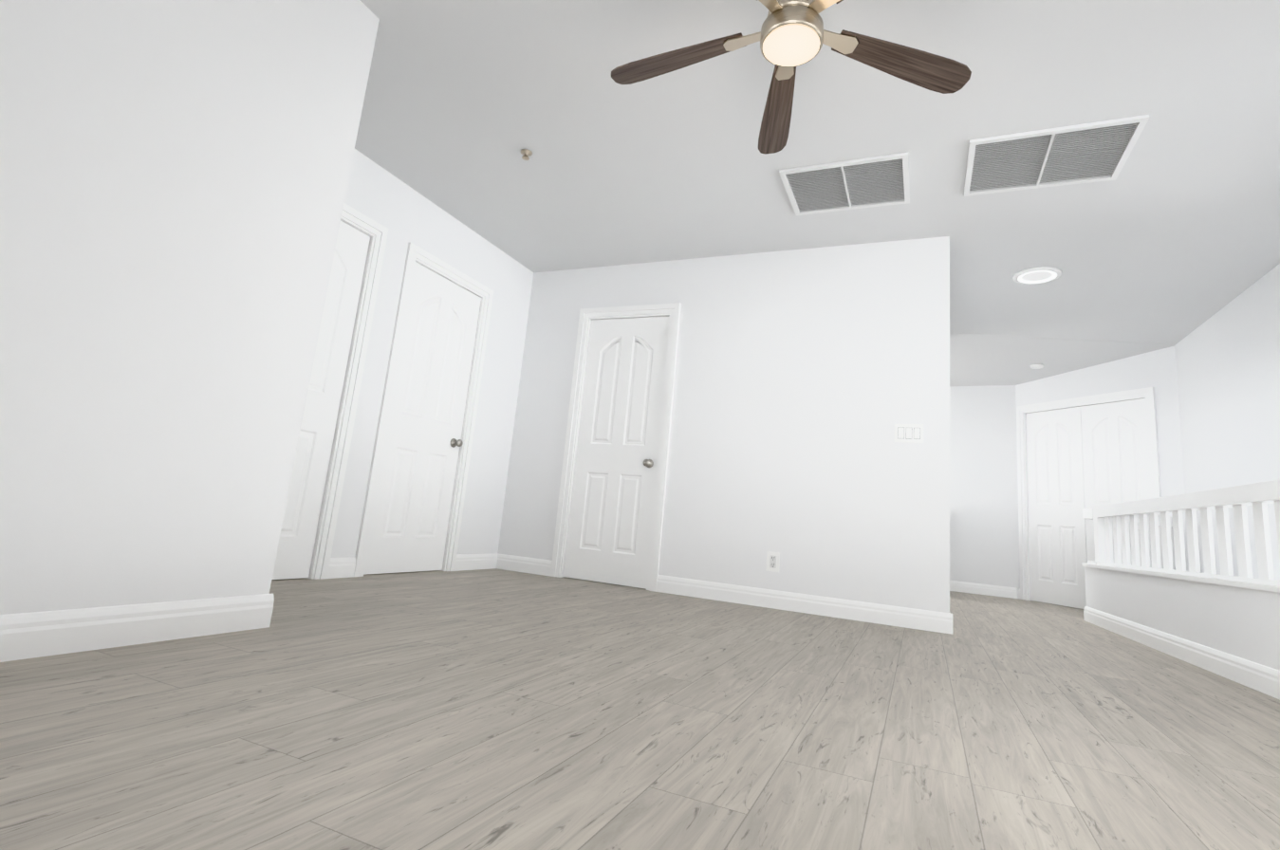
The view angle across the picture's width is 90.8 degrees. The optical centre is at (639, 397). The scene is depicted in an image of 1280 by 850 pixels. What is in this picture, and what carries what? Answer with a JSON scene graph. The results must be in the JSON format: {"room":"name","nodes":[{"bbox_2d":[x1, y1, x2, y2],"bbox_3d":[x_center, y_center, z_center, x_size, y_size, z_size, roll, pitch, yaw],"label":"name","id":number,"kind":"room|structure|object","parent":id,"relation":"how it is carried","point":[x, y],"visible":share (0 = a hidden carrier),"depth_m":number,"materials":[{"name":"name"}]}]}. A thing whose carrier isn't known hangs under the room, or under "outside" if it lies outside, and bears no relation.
{"room":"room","nodes":[
{"label":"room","id":0,"kind":"room"},
{"bbox_2d":[0,0,379,614],"bbox_3d":[-2.487,-0.807,0.891,1.060,2.460,3.956,0,-12,24],"label":"wall","id":1,"kind":"structure","parent":0,"point":[173,180],"depth_m":1.91,"materials":[{"name":"paint"}]},
{"bbox_2d":[0,593,274,662],"bbox_3d":[-2.060,0.367,0.550,0.015,0.113,3.771,0,-12,24],"label":"baseboard","id":2,"kind":"structure","parent":1,"relation":"attached to","point":[26,636],"depth_m":1.82,"materials":[{"name":"paint"}]},
{"bbox_2d":[330,148,533,557],"bbox_3d":[-1.577,-0.122,4.076,0.120,2.460,2.744,0,-12,24],"label":"wall","id":3,"kind":"structure","parent":0,"point":[403,213],"depth_m":4.48,"materials":[{"name":"paint"}]},
{"bbox_2d":[271,221,370,579],"bbox_3d":[-1.887,-0.065,3.336,0.035,2.008,0.710,0,-12,24],"label":"door","id":4,"kind":"structure","parent":3,"relation":"in","point":[304,501],"depth_m":3.53,"materials":[{"name":"paint"}]},
{"bbox_2d":[304,204,388,579],"bbox_3d":[-1.894,-0.105,3.349,0.138,2.102,0.884,0,-12,24],"label":"door frame","id":5,"kind":"structure","parent":3,"relation":"attached to","point":[376,231],"depth_m":3.66,"materials":[{"name":"paint"}]},
{"bbox_2d":[326,553,497,578],"bbox_3d":[-1.646,1.015,3.778,0.015,0.113,2.624,0,-12,24],"label":"baseboard","id":6,"kind":"structure","parent":3,"relation":"attached to","point":[342,567],"depth_m":4.53,"materials":[{"name":"paint"}]},
{"bbox_2d":[363,261,481,575],"bbox_3d":[-1.426,0.156,4.282,0.104,2.008,0.710,0,-12,24],"label":"door","id":7,"kind":"structure","parent":3,"relation":"in","point":[412,510],"depth_m":4.26,"materials":[{"name":"paint"}]},
{"bbox_2d":[353,241,493,577],"bbox_3d":[-1.465,0.116,4.309,0.138,2.102,0.884,0,-12,24],"label":"door frame","id":8,"kind":"structure","parent":3,"relation":"attached to","point":[435,264],"depth_m":4.40,"materials":[{"name":"paint"}]},
{"bbox_2d":[0,568,1279,849],"bbox_3d":[0.666,1.201,2.784,5.650,0.200,10.715,0,-12,24],"label":"floor","id":9,"kind":"structure","parent":0,"point":[493,709],"depth_m":1.49,"materials":[{"name":"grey wood"}]},
{"bbox_2d":[497,236,949,612],"bbox_3d":[0.461,0.160,4.568,3.200,2.460,0.120,0,-12,24],"label":"wall","id":10,"kind":"structure","parent":0,"point":[806,380],"depth_m":4.27,"materials":[{"name":"paint"}]},
{"bbox_2d":[550,302,680,592],"bbox_3d":[-0.158,0.329,4.796,0.859,2.102,0.138,0,-12,24],"label":"door frame","id":11,"kind":"structure","parent":10,"relation":"attached to","point":[671,311],"depth_m":4.77,"materials":[{"name":"paint"}]},
{"bbox_2d":[562,316,668,588],"bbox_3d":[-0.180,0.359,4.747,0.685,2.008,0.104,0,-12,24],"label":"door","id":12,"kind":"structure","parent":10,"relation":"in","point":[610,518],"depth_m":4.75,"materials":[{"name":"paint"}]},
{"bbox_2d":[496,553,952,634],"bbox_3d":[0.335,1.294,4.287,3.215,0.113,0.015,0,-12,24],"label":"baseboard","id":13,"kind":"structure","parent":10,"relation":"attached to","point":[896,616],"depth_m":4.01,"materials":[{"name":"paint"}]},
{"bbox_2d":[765,551,779,572],"bbox_3d":[0.866,1.070,4.105,0.082,0.125,0.010,0,-12,24],"label":"outlet","id":14,"kind":"object","parent":10,"relation":"attached to","point":[772,561],"visible":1,"depth_m":4.10,"materials":[{"name":"white plastic"}]},
{"bbox_2d":[894,424,923,443],"bbox_3d":[1.679,0.224,3.936,0.166,0.116,0.010,0,-12,24],"label":"switch plate","id":15,"kind":"object","parent":10,"relation":"attached to","point":[909,433],"visible":1,"depth_m":3.93,"materials":[{"name":"white plastic"}]},
{"bbox_2d":[354,0,1279,344],"bbox_3d":[0.905,-1.352,3.273,5.650,0.100,10.700,0,-12,24],"label":"ceiling","id":16,"kind":"structure","parent":0,"point":[1171,235],"depth_m":3.22,"materials":[{"name":"paint"}]},
{"bbox_2d":[520,148,532,160],"bbox_3d":[-0.645,-1.368,3.567,0.064,0.040,0.064,0,-12,24],"label":"sprinkler","id":17,"kind":"object","parent":16,"relation":"attached to","point":[526,153],"visible":1,"depth_m":3.56,"materials":[{"name":"silver metal"}]},
{"bbox_2d":[611,0,971,154],"bbox_3d":[0.470,-1.352,2.158,1.222,0.390,1.280,0,-12,24],"label":"ceiling fan","id":18,"kind":"object","parent":16,"relation":"hanging from","point":[791,35],"visible":1,"depth_m":2.19,"materials":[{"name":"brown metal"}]},
{"bbox_2d":[779,151,909,215],"bbox_3d":[1.181,-1.203,3.608,0.660,0.015,0.520,0,-12,24],"label":"ceiling vent","id":19,"kind":"object","parent":16,"relation":"in","point":[868,182],"visible":1,"depth_m":3.59,"materials":[{"name":"white metal"}]},
{"bbox_2d":[1012,266,1061,284],"bbox_3d":[2.857,-0.873,4.540,0.300,0.016,0.300,0,-12,24],"label":"recessed light","id":20,"kind":"object","parent":16,"relation":"in","point":[1036,275],"visible":0.98,"depth_m":4.52,"materials":[{"name":"paint"}]},
{"bbox_2d":[963,114,1150,196],"bbox_3d":[2.053,-1.201,3.195,0.710,0.015,0.540,0,-12,24],"label":"ceiling vent","id":21,"kind":"object","parent":16,"relation":"in","point":[1086,153],"visible":1,"depth_m":3.17,"materials":[{"name":"white metal"}]},
{"bbox_2d":[949,385,1020,594],"bbox_3d":[2.810,0.964,7.675,3.150,2.460,0.120,0,-12,24],"label":"wall","id":22,"kind":"structure","parent":0,"point":[984,545],"depth_m":7.12,"materials":[{"name":"paint"}]},
{"bbox_2d":[949,580,1017,598],"bbox_3d":[3.694,2.106,6.941,0.780,0.113,0.015,0,-12,24],"label":"baseboard","id":23,"kind":"structure","parent":22,"relation":"attached to","point":[984,589],"depth_m":6.91,"materials":[{"name":"paint"}]},
{"bbox_2d":[949,333,1175,386],"bbox_3d":[3.958,-0.255,6.993,2.304,0.220,2.400,4,-11,7],"label":"ceiling slope","id":24,"kind":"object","parent":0,"point":[977,360],"visible":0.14,"depth_m":6.29,"materials":[{"name":"paint"}]},
{"bbox_2d":[1030,363,1043,369],"bbox_3d":[4.108,-0.320,6.528,0.120,0.032,0.120,0,-12,24],"label":"smoke detector","id":25,"kind":"object","parent":24,"relation":"attached to","point":[1036,365],"visible":1,"depth_m":6.49,"materials":[{"name":"white plastic"}]},
{"bbox_2d":[1015,346,1188,587],"bbox_3d":[4.536,0.849,6.225,0.120,2.460,1.727,9,-11,-19],"label":"wall","id":26,"kind":"structure","parent":0,"point":[1156,370],"depth_m":5.90,"materials":[{"name":"paint"}]},
{"bbox_2d":[1025,407,1087,609],"bbox_3d":[4.345,1.125,6.585,0.035,2.008,0.614,9,-11,-19],"label":"door","id":27,"kind":"structure","parent":26,"relation":"in","point":[1057,545],"depth_m":6.56,"materials":[{"name":"paint"}]},
{"bbox_2d":[1016,387,1163,601],"bbox_3d":[4.467,1.042,6.308,0.138,2.102,1.404,9,-11,-19],"label":"door frame","id":28,"kind":"structure","parent":26,"relation":"attached to","point":[1147,394],"depth_m":6.70,"materials":[{"name":"paint"}]},
{"bbox_2d":[1080,398,1150,565],"bbox_3d":[4.535,1.032,6.002,0.087,2.008,0.618,9,-11,-19],"label":"door","id":29,"kind":"structure","parent":26,"relation":"in","point":[1115,454],"depth_m":6.10,"materials":[{"name":"paint"}]},
{"bbox_2d":[1084,566,1279,670],"bbox_3d":[2.118,1.345,1.023,0.160,1.730,8.700,1,-11,21],"label":"wall","id":30,"kind":"structure","parent":0,"point":[1241,622],"depth_m":3.31,"materials":[{"name":"paint"}]},
{"bbox_2d":[1081,562,1279,593],"bbox_3d":[2.200,0.487,1.191,0.188,0.025,8.712,1,-11,21],"label":"trim","id":31,"kind":"structure","parent":30,"relation":"on","point":[1253,585],"depth_m":3.31,"materials":[{"name":"paint"}]},
{"bbox_2d":[1093,479,1279,586],"bbox_3d":[2.261,0.250,1.220,0.095,0.460,8.710,1,-11,21],"label":"stair rail","id":32,"kind":"object","parent":31,"relation":"on","point":[1259,496],"visible":1,"depth_m":3.58,"materials":[{"name":"paint"}]},
{"bbox_2d":[1083,606,1279,700],"bbox_3d":[2.084,0.864,1.153,0.015,0.113,8.715,1,-11,21],"label":"baseboard","id":33,"kind":"structure","parent":30,"relation":"attached to","point":[1259,677],"depth_m":3.28,"materials":[{"name":"paint"}]},
{"bbox_2d":[1174,263,1279,581],"bbox_3d":[2.886,0.413,1.208,0.120,3.760,9.320,0,-12,24],"label":"wall","id":34,"kind":"structure","parent":0,"point":[1228,364],"depth_m":4.61,"materials":[{"name":"paint"}]},
{"bbox_3d":[4.267,1.463,5.345,0.947,0.025,0.188,7,-11,-7],"label":"trim","id":35,"kind":"structure","parent":0,"visible":0},
{"bbox_2d":[1082,508,1175,570],"bbox_3d":[4.284,1.233,5.432,0.946,0.460,0.095,7,-11,-7],"label":"stair rail","id":36,"kind":"object","parent":35,"relation":"on","point":[1087,513],"visible":0.21,"depth_m":5.42,"materials":[{"name":"paint"}]}
]}

